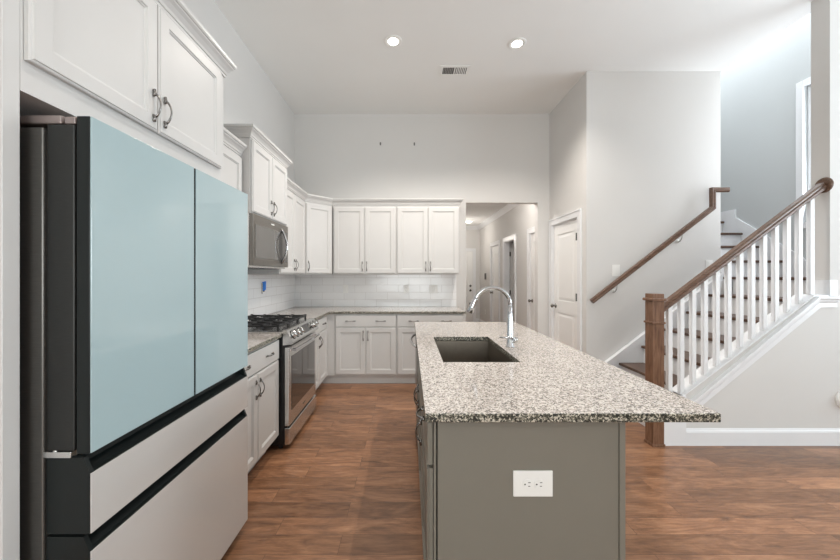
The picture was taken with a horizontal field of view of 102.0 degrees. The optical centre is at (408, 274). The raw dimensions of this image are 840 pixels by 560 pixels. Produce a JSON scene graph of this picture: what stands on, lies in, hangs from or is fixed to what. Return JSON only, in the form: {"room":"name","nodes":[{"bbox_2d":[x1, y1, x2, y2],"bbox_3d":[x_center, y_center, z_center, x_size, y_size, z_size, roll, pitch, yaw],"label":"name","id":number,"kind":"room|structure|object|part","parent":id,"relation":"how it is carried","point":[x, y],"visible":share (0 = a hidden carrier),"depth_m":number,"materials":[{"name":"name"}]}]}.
{"room":"kitchen","nodes":[
{"label":"kitchen","id":0,"kind":"room"},
{"bbox_2d":[182,0,293,274],"bbox_3d":[-1.680,-0.465,-0.070,0.100,3.660,10.060,0,0,0],"label":"wall","id":1,"kind":"structure","parent":0,"point":[249,95],"depth_m":3.41,"materials":[{"name":"paint"}]},
{"bbox_2d":[223,127,246,190],"bbox_3d":[-1.437,-0.504,2.249,0.381,0.994,0.754,0,0,0],"label":"upper cabinet","id":2,"kind":"object","parent":1,"relation":"attached to","point":[233,147],"visible":0.05,"depth_m":2.47,"materials":[{"name":"paint"}]},
{"bbox_3d":[-1.290,-0.459,2.433,0.019,0.880,0.363,0,0,0],"label":"door","id":3,"kind":"part","parent":2,"relation":"part of","materials":[{"name":"paint"}]},
{"bbox_3d":[-1.276,-0.958,2.249,0.048,0.086,0.754,0,0,0],"label":"crown moulding","id":4,"kind":"part","parent":2,"relation":"part of","materials":[{"name":"paint"}]},
{"bbox_2d":[223,124,291,225],"bbox_3d":[-1.402,-0.815,3.013,0.451,0.668,0.866,0,0,0],"label":"upper cabinet","id":5,"kind":"object","parent":1,"relation":"attached to","point":[264,165],"visible":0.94,"depth_m":2.83,"materials":[{"name":"paint"}]},
{"bbox_3d":[-1.405,-1.106,3.013,0.446,0.086,0.866,0,0,0],"label":"crown moulding","id":6,"kind":"part","parent":5,"relation":"part of","materials":[{"name":"paint"}]},
{"bbox_3d":[-1.220,-0.773,2.825,0.019,0.560,0.373,0,0,0],"label":"door","id":7,"kind":"part","parent":5,"relation":"part of","materials":[{"name":"paint"}]},
{"bbox_2d":[248,213,287,268],"bbox_3d":[-1.383,-0.269,3.013,0.478,0.422,0.762,0,0,0],"label":"microwave","id":8,"kind":"object","parent":5,"relation":"attached to","point":[267,239],"visible":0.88,"depth_m":2.88,"materials":[{"name":"silver metal"}]},
{"bbox_3d":[-1.179,-0.270,3.217,0.069,0.340,0.024,0,0,0],"label":"handle","id":9,"kind":"part","parent":8,"relation":"part of","materials":[{"name":"silver metal"}]},
{"bbox_3d":[-1.205,-0.270,3.300,0.002,0.300,0.135,0,0,0],"label":"control panel","id":10,"kind":"part","parent":8,"relation":"part of","materials":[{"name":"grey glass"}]},
{"bbox_3d":[-1.220,-0.773,3.201,0.019,0.560,0.373,0,0,0],"label":"door","id":11,"kind":"part","parent":5,"relation":"part of","materials":[{"name":"paint"}]},
{"bbox_2d":[248,274,294,316],"bbox_3d":[-1.624,0.222,3.357,0.011,0.456,2.964,0,0,0],"label":"backsplash","id":12,"kind":"structure","parent":1,"relation":"attached to","point":[279,294],"depth_m":3.97,"materials":[{"name":"tile"}]},
{"bbox_2d":[261,281,265,293],"bbox_3d":[-1.609,0.138,3.763,0.018,0.135,0.095,0,0,0],"label":"outlet box","id":13,"kind":"object","parent":12,"relation":"attached to","point":[263,284],"visible":1,"depth_m":3.74,"materials":[{"name":"blue plastic"}]},
{"bbox_2d":[248,189,305,273],"bbox_3d":[-1.437,-0.464,3.814,0.381,0.914,0.828,0,0,0],"label":"upper cabinet","id":14,"kind":"object","parent":1,"relation":"attached to","point":[296,207],"visible":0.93,"depth_m":3.83,"materials":[{"name":"paint"}]},
{"bbox_3d":[-1.290,-0.459,3.612,0.019,0.880,0.400,0,0,0],"label":"door","id":15,"kind":"part","parent":14,"relation":"part of","materials":[{"name":"paint"}]},
{"bbox_3d":[-1.290,-0.459,4.016,0.019,0.880,0.400,0,0,0],"label":"door","id":16,"kind":"part","parent":14,"relation":"part of","materials":[{"name":"paint"}]},
{"bbox_2d":[294,114,548,336],"bbox_3d":[0.185,-0.465,4.900,3.630,3.660,0.120,0,0,0],"label":"wall","id":17,"kind":"structure","parent":0,"point":[475,158],"depth_m":4.84,"materials":[{"name":"paint"}]},
{"bbox_2d":[293,201,336,274],"bbox_3d":[-1.324,-0.464,4.529,0.608,0.914,0.617,0,0,0],"label":"upper cabinet","id":18,"kind":"object","parent":17,"relation":"attached to","point":[319,217],"visible":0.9,"depth_m":4.37,"materials":[{"name":"paint"}]},
{"bbox_3d":[-1.153,-0.459,4.363,0.368,0.880,0.019,0,0,-45],"label":"door","id":19,"kind":"part","parent":18,"relation":"part of","materials":[{"name":"paint"}]},
{"bbox_2d":[333,206,396,274],"bbox_3d":[-0.588,-0.464,4.647,0.837,0.914,0.381,0,0,0],"label":"upper cabinet","id":20,"kind":"object","parent":17,"relation":"attached to","point":[364,237],"visible":0.98,"depth_m":4.50,"materials":[{"name":"paint"}]},
{"bbox_3d":[-0.792,-0.459,4.500,0.404,0.880,0.019,0,0,0],"label":"door","id":21,"kind":"part","parent":20,"relation":"part of","materials":[{"name":"paint"}]},
{"bbox_3d":[-0.383,-0.459,4.500,0.404,0.880,0.019,0,0,0],"label":"door","id":22,"kind":"part","parent":20,"relation":"part of","materials":[{"name":"paint"}]},
{"bbox_2d":[295,275,455,306],"bbox_3d":[-0.473,0.222,4.834,2.290,0.456,0.012,0,0,0],"label":"backsplash","id":23,"kind":"structure","parent":17,"relation":"attached to","point":[310,290],"depth_m":4.83,"materials":[{"name":"tile"}]},
{"bbox_2d":[404,285,408,292],"bbox_3d":[-0.040,0.200,4.823,0.072,0.117,0.009,0,0,0],"label":"wall outlet","id":24,"kind":"object","parent":23,"relation":"attached to","point":[406,287],"visible":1,"depth_m":4.82,"materials":[{"name":"white plastic"}]},
{"bbox_2d":[429,285,436,292],"bbox_3d":[0.345,0.200,4.823,0.118,0.117,0.010,0,0,0],"label":"wall switch","id":25,"kind":"object","parent":23,"relation":"attached to","point":[432,288],"visible":1,"depth_m":4.82,"materials":[{"name":"white plastic"}]},
{"bbox_2d":[396,206,458,274],"bbox_3d":[0.252,-0.464,4.647,0.837,0.914,0.381,0,0,0],"label":"upper cabinet","id":26,"kind":"object","parent":17,"relation":"attached to","point":[427,237],"visible":1,"depth_m":4.50,"materials":[{"name":"paint"}]},
{"bbox_2d":[287,177,463,205],"bbox_3d":[-0.412,-0.965,4.346,2.456,0.086,0.864,0,0,-28],"label":"crown molding","id":27,"kind":"structure","parent":26,"relation":"on","point":[291,185],"depth_m":4.46,"materials":[{"name":"paint"}]},
{"bbox_3d":[0.047,-0.459,4.500,0.404,0.880,0.019,0,0,0],"label":"door","id":28,"kind":"part","parent":26,"relation":"part of","materials":[{"name":"paint"}]},
{"bbox_3d":[0.456,-0.459,4.500,0.404,0.880,0.019,0,0,0],"label":"door","id":29,"kind":"part","parent":26,"relation":"part of","materials":[{"name":"paint"}]},
{"bbox_2d":[466,230,479,318],"bbox_3d":[1.325,-0.005,9.650,1.550,2.740,0.100,0,0,0],"label":"wall","id":30,"kind":"structure","parent":0,"point":[472,236],"depth_m":9.60,"materials":[{"name":"paint"}]},
{"bbox_2d":[466,248,475,321],"bbox_3d":[1.380,0.307,9.550,1.010,2.115,0.097,0,0,0],"label":"door","id":31,"kind":"structure","parent":30,"relation":"in","point":[470,256],"depth_m":9.57,"materials":[{"name":"paint"}]},
{"bbox_2d":[466,204,506,225],"bbox_3d":[1.050,-1.430,7.330,2.100,0.110,4.740,0,0,0],"label":"ceiling","id":32,"kind":"structure","parent":0,"point":[478,213],"depth_m":7.36,"materials":[{"name":"paint"}]},
{"bbox_2d":[214,0,812,113],"bbox_3d":[2.485,-2.355,-0.070,8.430,0.120,10.060,0,0,0],"label":"ceiling","id":33,"kind":"structure","parent":0,"point":[322,56],"depth_m":3.38,"materials":[{"name":"paint"}]},
{"bbox_2d":[384,35,401,47],"bbox_3d":[-0.155,-2.290,3.335,0.176,0.008,0.176,0,0,0],"label":"recessed light","id":34,"kind":"object","parent":33,"relation":"in","point":[393,41],"visible":1,"depth_m":3.33,"materials":[{"name":"white plastic"}]},
{"bbox_2d":[439,65,470,75],"bbox_3d":[0.510,-2.291,3.815,0.330,0.008,0.190,0,0,0],"label":"ceiling vent","id":35,"kind":"object","parent":33,"relation":"in","point":[445,70],"visible":1,"depth_m":3.81,"materials":[{"name":"white plastic"}]},
{"bbox_2d":[508,37,526,49],"bbox_3d":[1.072,-2.290,3.370,0.176,0.008,0.176,0,0,0],"label":"recessed light","id":36,"kind":"object","parent":33,"relation":"in","point":[516,43],"visible":1,"depth_m":3.36,"materials":[{"name":"white plastic"}]},
{"bbox_2d":[221,383,839,559],"bbox_3d":[2.485,1.405,2.350,8.430,0.080,14.900,0,0,0],"label":"floor","id":37,"kind":"structure","parent":0,"point":[347,485],"depth_m":2.10,"materials":[{"name":"brown wood"}]},
{"bbox_2d":[0,0,236,559],"bbox_3d":[-1.293,0.095,1.361,0.653,2.541,1.114,0,0,0],"label":"refrigerator surround","id":38,"kind":"object","parent":37,"relation":"on","point":[149,71],"visible":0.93,"depth_m":1.07,"materials":[{"name":"paint"}]},
{"bbox_3d":[-1.320,0.135,0.872,0.600,2.460,0.040,0,0,0],"label":"panel","id":39,"kind":"part","parent":38,"relation":"part of","materials":[{"name":"paint"}]},
{"bbox_3d":[-1.010,-0.826,1.129,0.019,0.514,0.460,0,0,0],"label":"door","id":40,"kind":"part","parent":38,"relation":"part of","materials":[{"name":"paint"}]},
{"bbox_3d":[-0.985,-0.663,1.329,0.036,0.130,0.015,0,0,0],"label":"handle","id":41,"kind":"part","parent":38,"relation":"part of","materials":[{"name":"grey metal"}]},
{"bbox_3d":[-0.985,-0.663,1.389,0.036,0.130,0.015,0,0,0],"label":"handle","id":42,"kind":"part","parent":38,"relation":"part of","materials":[{"name":"grey metal"}]},
{"bbox_3d":[-1.010,-0.826,1.593,0.019,0.514,0.460,0,0,0],"label":"door","id":43,"kind":"part","parent":38,"relation":"part of","materials":[{"name":"paint"}]},
{"bbox_3d":[-1.296,-1.133,1.361,0.648,0.086,1.114,0,0,0],"label":"crown moulding","id":44,"kind":"part","parent":38,"relation":"part of","materials":[{"name":"paint"}]},
{"bbox_3d":[-1.320,0.135,1.855,0.600,2.460,0.030,0,0,0],"label":"panel","id":45,"kind":"part","parent":38,"relation":"part of","materials":[{"name":"paint"}]},
{"bbox_2d":[20,115,247,559],"bbox_3d":[-1.236,0.465,1.373,0.743,1.801,0.903,0,0,0],"label":"refrigerator","id":46,"kind":"object","parent":37,"relation":"on","point":[134,257],"visible":0.99,"depth_m":1.04,"materials":[{"name":"glass"}]},
{"bbox_3d":[-0.948,0.035,1.149,0.076,0.891,0.448,0,0,0],"label":"door","id":47,"kind":"part","parent":46,"relation":"part of","materials":[{"name":"metal"}]},
{"bbox_3d":[-0.886,0.027,1.149,0.035,0.920,0.448,0,0,0],"label":"door frame","id":48,"kind":"part","parent":46,"relation":"part of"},
{"bbox_3d":[-0.867,0.026,1.147,0.004,0.917,0.442,0,0,0],"label":"glass panel","id":49,"kind":"part","parent":46,"relation":"part of","materials":[{"name":"glass"}]},
{"bbox_3d":[-0.927,1.012,1.375,0.117,0.597,0.900,0,0,0],"label":"drawer","id":50,"kind":"part","parent":46,"relation":"part of","materials":[{"name":"metal"}]},
{"bbox_3d":[-0.927,0.601,1.375,0.117,0.208,0.900,0,0,0],"label":"drawer","id":51,"kind":"part","parent":46,"relation":"part of","materials":[{"name":"metal"}]},
{"bbox_3d":[-0.867,1.032,1.375,0.004,0.555,0.898,0,0,0],"label":"panel","id":52,"kind":"part","parent":46,"relation":"part of","materials":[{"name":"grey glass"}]},
{"bbox_3d":[-0.867,0.623,1.375,0.004,0.163,0.898,0,0,0],"label":"panel","id":53,"kind":"part","parent":46,"relation":"part of","materials":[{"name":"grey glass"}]},
{"bbox_3d":[-0.886,0.027,1.601,0.035,0.920,0.448,0,0,0],"label":"door frame","id":54,"kind":"part","parent":46,"relation":"part of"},
{"bbox_3d":[-0.867,0.026,1.603,0.004,0.917,0.442,0,0,0],"label":"glass panel","id":55,"kind":"part","parent":46,"relation":"part of","materials":[{"name":"glass"}]},
{"bbox_2d":[244,339,278,472],"bbox_3d":[-1.293,0.925,2.250,0.653,0.880,0.756,0,0,0],"label":"base cabinet","id":56,"kind":"object","parent":37,"relation":"on","point":[262,370],"visible":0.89,"depth_m":2.34,"materials":[{"name":"paint"}]},
{"bbox_3d":[-1.010,0.943,2.065,0.019,0.584,0.366,0,0,0],"label":"door","id":57,"kind":"part","parent":56,"relation":"part of","materials":[{"name":"paint"}]},
{"bbox_3d":[-0.985,0.752,2.220,0.036,0.130,0.015,0,0,0],"label":"handle","id":58,"kind":"part","parent":56,"relation":"part of","materials":[{"name":"grey metal"}]},
{"bbox_3d":[-1.010,0.570,2.250,0.019,0.142,0.736,0,0,0],"label":"drawer","id":59,"kind":"part","parent":56,"relation":"part of","materials":[{"name":"paint"}]},
{"bbox_3d":[-0.985,0.752,2.280,0.036,0.130,0.015,0,0,0],"label":"handle","id":60,"kind":"part","parent":56,"relation":"part of","materials":[{"name":"grey metal"}]},
{"bbox_2d":[248,333,280,352],"bbox_3d":[-1.307,0.466,2.252,0.644,0.030,0.753,0,0,0],"label":"countertop","id":61,"kind":"structure","parent":56,"relation":"on","point":[255,340],"depth_m":2.42,"materials":[{"name":"stone"}]},
{"bbox_3d":[-1.010,0.943,2.435,0.019,0.584,0.366,0,0,0],"label":"door","id":62,"kind":"part","parent":56,"relation":"part of","materials":[{"name":"paint"}]},
{"bbox_2d":[248,314,319,448],"bbox_3d":[-1.239,0.877,3.021,0.732,0.976,0.757,0,0,0],"label":"range","id":63,"kind":"object","parent":37,"relation":"on","point":[297,342],"visible":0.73,"depth_m":2.81,"materials":[{"name":"silver metal"}]},
{"bbox_3d":[-1.155,0.431,2.782,0.090,0.020,0.090,0,0,0],"label":"burner","id":64,"kind":"part","parent":63,"relation":"part of","materials":[{"name":"metal"}]},
{"bbox_2d":[248,319,307,333],"bbox_3d":[-1.292,0.450,3.021,0.625,0.018,0.757,0,0,0],"label":"cooktop","id":65,"kind":"object","parent":63,"relation":"in","point":[282,329],"depth_m":2.75,"materials":[{"name":"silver metal"}]},
{"bbox_3d":[-0.916,0.473,2.717,0.052,0.060,0.062,0,0,0],"label":"burner knob","id":66,"kind":"part","parent":63,"relation":"part of","materials":[{"name":"silver metal"}]},
{"bbox_3d":[-0.948,1.258,3.021,0.042,0.130,0.751,0,0,0],"label":"warming drawer","id":67,"kind":"part","parent":63,"relation":"part of","materials":[{"name":"silver metal"}]},
{"bbox_3d":[-0.950,0.872,3.021,0.038,0.614,0.751,0,0,0],"label":"oven door","id":68,"kind":"part","parent":63,"relation":"part of","materials":[{"name":"silver metal"}]},
{"bbox_3d":[-0.942,0.489,3.021,0.077,0.116,0.757,0,0,0],"label":"control panel","id":69,"kind":"part","parent":63,"relation":"part of","materials":[{"name":"silver metal"}]},
{"bbox_3d":[-0.902,0.589,3.021,0.058,0.023,0.698,0,0,0],"label":"handle","id":70,"kind":"part","parent":63,"relation":"part of","materials":[{"name":"silver metal"}]},
{"bbox_2d":[314,316,327,388],"bbox_3d":[-1.293,0.925,3.803,0.653,0.880,0.765,0,0,0],"label":"base cabinet","id":71,"kind":"object","parent":37,"relation":"on","point":[321,340],"visible":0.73,"depth_m":3.92,"materials":[{"name":"paint"}]},
{"bbox_3d":[-1.010,0.943,3.615,0.019,0.584,0.370,0,0,0],"label":"door","id":72,"kind":"part","parent":71,"relation":"part of","materials":[{"name":"paint"}]},
{"bbox_3d":[-1.010,0.570,3.803,0.019,0.142,0.745,0,0,0],"label":"drawer","id":73,"kind":"part","parent":71,"relation":"part of","materials":[{"name":"paint"}]},
{"bbox_3d":[-1.010,0.943,3.990,0.019,0.584,0.370,0,0,0],"label":"door","id":74,"kind":"part","parent":71,"relation":"part of","materials":[{"name":"paint"}]},
{"bbox_2d":[259,307,465,319],"bbox_3d":[-0.462,0.466,4.125,2.334,0.030,1.428,0,0,0],"label":"countertop","id":75,"kind":"structure","parent":71,"relation":"on","point":[316,313],"depth_m":4.21,"materials":[{"name":"stone"}]},
{"bbox_2d":[321,314,335,382],"bbox_3d":[-1.276,0.925,4.513,0.704,0.880,0.651,0,0,0],"label":"base cabinet","id":76,"kind":"object","parent":37,"relation":"on","point":[330,378],"visible":0.2,"depth_m":4.24,"materials":[{"name":"paint"}]},
{"bbox_2d":[335,314,396,382],"bbox_3d":[-0.538,0.925,4.508,0.768,0.880,0.653,0,0,0],"label":"base cabinet","id":77,"kind":"object","parent":37,"relation":"on","point":[365,344],"visible":0.98,"depth_m":4.22,"materials":[{"name":"paint"}]},
{"bbox_3d":[-0.726,0.943,4.224,0.372,0.584,0.019,0,0,0],"label":"door","id":78,"kind":"part","parent":77,"relation":"part of","materials":[{"name":"paint"}]},
{"bbox_3d":[-0.538,0.570,4.224,0.748,0.142,0.019,0,0,0],"label":"drawer","id":79,"kind":"part","parent":77,"relation":"part of","materials":[{"name":"paint"}]},
{"bbox_3d":[-0.350,0.943,4.224,0.372,0.584,0.019,0,0,0],"label":"door","id":80,"kind":"part","parent":77,"relation":"part of","materials":[{"name":"paint"}]},
{"bbox_2d":[410,334,416,425],"bbox_3d":[0.324,0.929,2.878,0.637,0.872,0.594,0,0,0],"label":"dishwasher","id":81,"kind":"object","parent":37,"relation":"on","point":[413,335],"visible":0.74,"depth_m":2.72,"materials":[{"name":"silver metal"}]},
{"bbox_3d":[0.037,0.550,2.878,0.063,0.022,0.528,0,0,0],"label":"handle","id":82,"kind":"part","parent":81,"relation":"part of","materials":[{"name":"silver metal"}]},
{"bbox_3d":[0.071,0.874,2.878,0.022,0.753,0.594,0,0,0],"label":"door panel","id":83,"kind":"part","parent":81,"relation":"part of","materials":[{"name":"silver metal"}]},
{"bbox_2d":[397,314,462,382],"bbox_3d":[0.263,0.925,4.508,0.830,0.880,0.653,0,0,0],"label":"base cabinet","id":84,"kind":"object","parent":37,"relation":"on","point":[405,322],"visible":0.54,"depth_m":4.21,"materials":[{"name":"paint"}]},
{"bbox_3d":[0.059,0.943,4.224,0.403,0.584,0.019,0,0,0],"label":"door","id":85,"kind":"part","parent":84,"relation":"part of","materials":[{"name":"paint"}]},
{"bbox_3d":[0.263,0.570,4.224,0.810,0.142,0.019,0,0,0],"label":"drawer","id":86,"kind":"part","parent":84,"relation":"part of","materials":[{"name":"paint"}]},
{"bbox_2d":[414,352,624,559],"bbox_3d":[0.376,0.925,2.168,0.695,0.880,2.064,0,0,0],"label":"kitchen island","id":87,"kind":"object","parent":37,"relation":"on","point":[470,510],"visible":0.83,"depth_m":1.14,"materials":[{"name":"paint"}]},
{"bbox_3d":[0.047,0.753,2.083,0.036,0.130,0.015,0,0,0],"label":"handle","id":88,"kind":"part","parent":87,"relation":"part of","materials":[{"name":"grey metal"}]},
{"bbox_3d":[0.071,0.947,2.340,0.019,0.587,0.446,0,0,0],"label":"door","id":89,"kind":"part","parent":87,"relation":"part of","materials":[{"name":"paint"}]},
{"bbox_3d":[0.047,0.753,1.629,0.036,0.130,0.015,0,0,0],"label":"handle","id":90,"kind":"part","parent":87,"relation":"part of","materials":[{"name":"grey metal"}]},
{"bbox_3d":[0.071,0.571,1.888,0.019,0.144,0.446,0,0,0],"label":"drawer","id":91,"kind":"part","parent":87,"relation":"part of","materials":[{"name":"paint"}]},
{"bbox_3d":[0.047,0.571,1.403,0.036,0.015,0.130,0,0,0],"label":"handle","id":92,"kind":"part","parent":87,"relation":"part of","materials":[{"name":"grey metal"}]},
{"bbox_3d":[0.071,0.947,1.888,0.019,0.587,0.446,0,0,0],"label":"door","id":93,"kind":"part","parent":87,"relation":"part of","materials":[{"name":"paint"}]},
{"bbox_3d":[0.071,0.571,1.403,0.019,0.144,0.508,0,0,0],"label":"drawer","id":94,"kind":"part","parent":87,"relation":"part of","materials":[{"name":"paint"}]},
{"bbox_3d":[0.071,0.947,1.403,0.019,0.587,0.508,0,0,0],"label":"door","id":95,"kind":"part","parent":87,"relation":"part of","materials":[{"name":"paint"}]},
{"bbox_3d":[0.087,0.925,1.165,0.008,0.880,0.049,0,0,0],"label":"frame","id":96,"kind":"part","parent":87,"relation":"part of","materials":[{"name":"paint"}]},
{"bbox_3d":[0.400,0.925,1.149,0.607,0.880,0.018,0,0,0],"label":"panel","id":97,"kind":"part","parent":87,"relation":"part of","materials":[{"name":"paint"}]},
{"bbox_2d":[513,470,552,496],"bbox_3d":[0.414,0.697,1.135,0.132,0.086,0.009,0,0,0],"label":"wall outlet","id":98,"kind":"object","parent":87,"relation":"attached to","point":[526,483],"visible":1,"depth_m":1.13,"materials":[{"name":"white plastic"}]},
{"bbox_2d":[522,479,531,488],"bbox_3d":[0.395,0.697,1.133,0.033,0.033,0.002,0,0,0],"label":"receptacle","id":99,"kind":"object","parent":98,"relation":"attached to","point":[526,483],"depth_m":1.13,"materials":[{"name":"white plastic"}]},
{"bbox_2d":[534,479,543,488],"bbox_3d":[0.433,0.697,1.133,0.033,0.033,0.002,0,0,0],"label":"receptacle","id":100,"kind":"object","parent":98,"relation":"attached to","point":[538,483],"depth_m":1.13,"materials":[{"name":"white plastic"}]},
{"bbox_2d":[415,322,720,421],"bbox_3d":[0.535,0.466,2.188,0.965,0.030,2.163,0,0,0],"label":"island countertop","id":101,"kind":"structure","parent":87,"relation":"on","point":[547,379],"depth_m":1.35,"materials":[{"name":"stone"}]},
{"bbox_2d":[435,341,512,361],"bbox_3d":[0.378,0.591,2.124,0.440,0.218,0.762,0,0,0],"label":"sink","id":102,"kind":"object","parent":101,"relation":"in","point":[450,351],"visible":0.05,"depth_m":2.48,"materials":[{"name":"metal"}]},
{"bbox_2d":[467,286,517,347],"bbox_3d":[0.520,0.259,2.134,0.312,0.384,0.066,0,0,0],"label":"faucet","id":103,"kind":"object","parent":101,"relation":"on","point":[511,340],"visible":1,"depth_m":2.13,"materials":[{"name":"silver metal"}]},
{"bbox_3d":[0.528,0.128,2.140,0.241,0.123,0.025,0,0,0],"label":"spout","id":104,"kind":"part","parent":103,"relation":"part of","materials":[{"name":"silver metal"}]},
{"bbox_3d":[0.618,0.402,2.124,0.115,0.043,0.044,0,0,0],"label":"lever","id":105,"kind":"part","parent":103,"relation":"part of","materials":[{"name":"silver metal"}]},
{"bbox_3d":[0.714,0.925,1.163,0.020,0.880,0.054,0,0,0],"label":"corner trim","id":106,"kind":"part","parent":87,"relation":"part of","materials":[{"name":"paint"}]},
{"bbox_2d":[619,221,805,425],"bbox_3d":[3.240,0.309,4.726,2.281,2.112,3.728,0,0,0],"label":"staircase","id":107,"kind":"structure","parent":37,"relation":"on","point":[728,240],"depth_m":3.53,"materials":[{"name":"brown wood"}]},
{"bbox_2d":[642,177,833,446],"bbox_3d":[2.652,0.286,2.756,1.459,2.157,0.125,0,0,-1],"label":"stair railing","id":108,"kind":"object","parent":37,"relation":"on","point":[656,304],"visible":0.98,"depth_m":2.75,"materials":[{"name":"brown wood"}]},
{"bbox_3d":[1.982,0.757,2.745,0.091,1.215,0.091,0,0,0],"label":"newel post","id":109,"kind":"part","parent":108,"relation":"part of","materials":[{"name":"brown wood"}]},
{"bbox_3d":[2.697,-0.216,2.765,1.370,1.062,0.059,0,0,0],"label":"handrail","id":110,"kind":"part","parent":108,"relation":"part of","materials":[{"name":"brown wood"}]},
{"bbox_2d":[480,77,581,326],"bbox_3d":[2.050,-0.465,6.765,0.100,3.660,5.670,0,0,0],"label":"wall","id":111,"kind":"structure","parent":0,"point":[565,120],"depth_m":4.77,"materials":[{"name":"paint"}]},
{"bbox_2d":[466,204,518,229],"bbox_3d":[1.325,-1.327,7.280,1.350,0.094,4.640,0,0,0],"label":"trim","id":112,"kind":"structure","parent":111,"relation":"attached to","point":[508,207],"depth_m":7.78,"materials":[{"name":"paint"}]},
{"bbox_2d":[490,240,499,321],"bbox_3d":[2.023,0.297,7.890,0.154,2.135,0.870,0,0,0],"label":"door","id":113,"kind":"structure","parent":111,"relation":"in","point":[495,245],"depth_m":7.91,"materials":[{"name":"paint"}]},
{"bbox_2d":[527,226,534,330],"bbox_3d":[2.023,0.300,5.320,0.154,2.130,0.770,0,0,0],"label":"door","id":114,"kind":"structure","parent":111,"relation":"in","point":[531,231],"depth_m":5.58,"materials":[{"name":"paint"}]},
{"bbox_2d":[549,208,581,351],"bbox_3d":[2.023,0.297,4.370,0.154,2.135,0.890,0,0,0],"label":"door","id":115,"kind":"structure","parent":111,"relation":"in","point":[565,238],"depth_m":4.33,"materials":[{"name":"paint"}]},
{"bbox_2d":[582,71,720,360],"bbox_3d":[2.755,-0.465,3.880,1.510,3.660,0.100,0,0,0],"label":"wall","id":116,"kind":"structure","parent":0,"point":[651,140],"depth_m":3.83,"materials":[{"name":"paint"}]},
{"bbox_2d":[612,265,619,275],"bbox_3d":[2.330,-0.051,3.825,0.085,0.130,0.010,0,0,0],"label":"wall switch","id":117,"kind":"object","parent":116,"relation":"attached to","point":[615,268],"visible":1,"depth_m":3.82,"materials":[{"name":"white plastic"}]},
{"bbox_2d":[590,187,729,302],"bbox_3d":[2.765,-0.325,3.779,1.520,1.279,0.098,0,0,0],"label":"wall handrail","id":118,"kind":"object","parent":116,"relation":"attached to","point":[712,191],"visible":1,"depth_m":3.73,"materials":[{"name":"brown wood"}]},
{"bbox_2d":[604,273,723,370],"bbox_3d":[2.750,0.669,3.804,1.500,1.391,0.049,0,0,0],"label":"trim","id":119,"kind":"structure","parent":116,"relation":"attached to","point":[632,352],"depth_m":3.81,"materials":[{"name":"paint"}]},
{"bbox_2d":[706,260,712,267],"bbox_3d":[3.380,-0.110,3.825,0.075,0.117,0.010,0,0,0],"label":"wall switch","id":120,"kind":"object","parent":116,"relation":"attached to","point":[708,262],"visible":0.5,"depth_m":3.82,"materials":[{"name":"white plastic"}]},
{"bbox_2d":[721,280,723,312],"bbox_3d":[3.513,-1.135,4.730,0.205,5.000,3.740,0,0,0],"label":"wall","id":121,"kind":"structure","parent":0,"point":[722,282],"depth_m":3.83,"materials":[{"name":"paint"}]},
{"bbox_2d":[815,280,837,295],"bbox_3d":[3.394,0.105,2.788,0.061,0.130,0.144,0,0,0],"label":"trim","id":122,"kind":"structure","parent":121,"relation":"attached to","point":[822,287],"depth_m":2.74,"materials":[{"name":"paint"}]},
{"bbox_2d":[686,0,839,427],"bbox_3d":[4.455,-0.465,2.795,4.490,3.660,0.130,0,0,0],"label":"wall","id":123,"kind":"structure","parent":0,"point":[796,383],"depth_m":2.73,"materials":[{"name":"paint"}]},
{"bbox_2d":[664,391,685,445],"bbox_3d":[2.123,1.163,2.788,0.186,0.403,0.145,0,0,0],"label":"trim","id":124,"kind":"structure","parent":123,"relation":"attached to","point":[674,432],"depth_m":2.71,"materials":[{"name":"paint"}]},
{"bbox_2d":[673,294,828,395],"bbox_3d":[2.696,0.631,2.792,1.333,0.942,0.138,0,0,0],"label":"trim","id":125,"kind":"structure","parent":123,"relation":"attached to","point":[700,378],"depth_m":2.75,"materials":[{"name":"paint"}]},
{"bbox_2d":[686,428,839,445],"bbox_3d":[4.408,1.298,2.723,4.384,0.135,0.014,0,0,0],"label":"baseboard","id":126,"kind":"structure","parent":123,"relation":"attached to","point":[694,436],"depth_m":2.72,"materials":[{"name":"paint"}]},
{"bbox_2d":[691,296,839,404],"bbox_3d":[2.817,0.640,2.713,1.215,0.938,0.034,0,0,0],"label":"trim","id":127,"kind":"structure","parent":123,"relation":"attached to","point":[817,302],"depth_m":2.71,"materials":[{"name":"paint"}]},
{"bbox_2d":[835,391,839,406],"bbox_3d":[3.494,0.997,2.710,0.152,0.152,0.040,0,0,0],"label":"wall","id":128,"kind":"structure","parent":123,"relation":"attached to","point":[837,397],"depth_m":2.72,"materials":[{"name":"paint"}]},
{"bbox_2d":[721,12,810,315],"bbox_3d":[4.460,-1.135,4.730,0.120,5.000,3.740,0,0,0],"label":"wall","id":129,"kind":"structure","parent":0,"point":[758,90],"depth_m":4.20,"materials":[{"name":"paint"}]},
{"bbox_2d":[721,209,805,279],"bbox_3d":[4.391,-0.360,4.690,0.017,1.050,3.620,0,0,0],"label":"trim","id":130,"kind":"structure","parent":129,"relation":"attached to","point":[732,224],"depth_m":4.45,"materials":[{"name":"paint"}]},
{"bbox_2d":[796,77,810,228],"bbox_3d":[4.429,-1.340,3.440,0.102,1.650,0.820,0,0,0],"label":"window","id":131,"kind":"structure","parent":129,"relation":"in","point":[800,87],"depth_m":3.78,"materials":[{"name":"paint"}]},
{"bbox_3d":[4.455,-1.340,3.440,0.050,1.508,0.678,0,0,0],"label":"frame","id":132,"kind":"part","parent":131,"relation":"part of","materials":[{"name":"paint"}]},
{"bbox_3d":[2.750,-0.060,7.800,1.300,2.850,3.800,0,0,0],"label":"wall","id":133,"kind":"structure","parent":0,"visible":0},
{"bbox_2d":[503,234,515,321],"bbox_3d":[2.377,0.297,6.760,0.802,2.135,0.850,0,0,0],"label":"door","id":134,"kind":"structure","parent":133,"relation":"in","point":[509,249],"depth_m":7.09,"materials":[{"name":"paint"}]}
]}

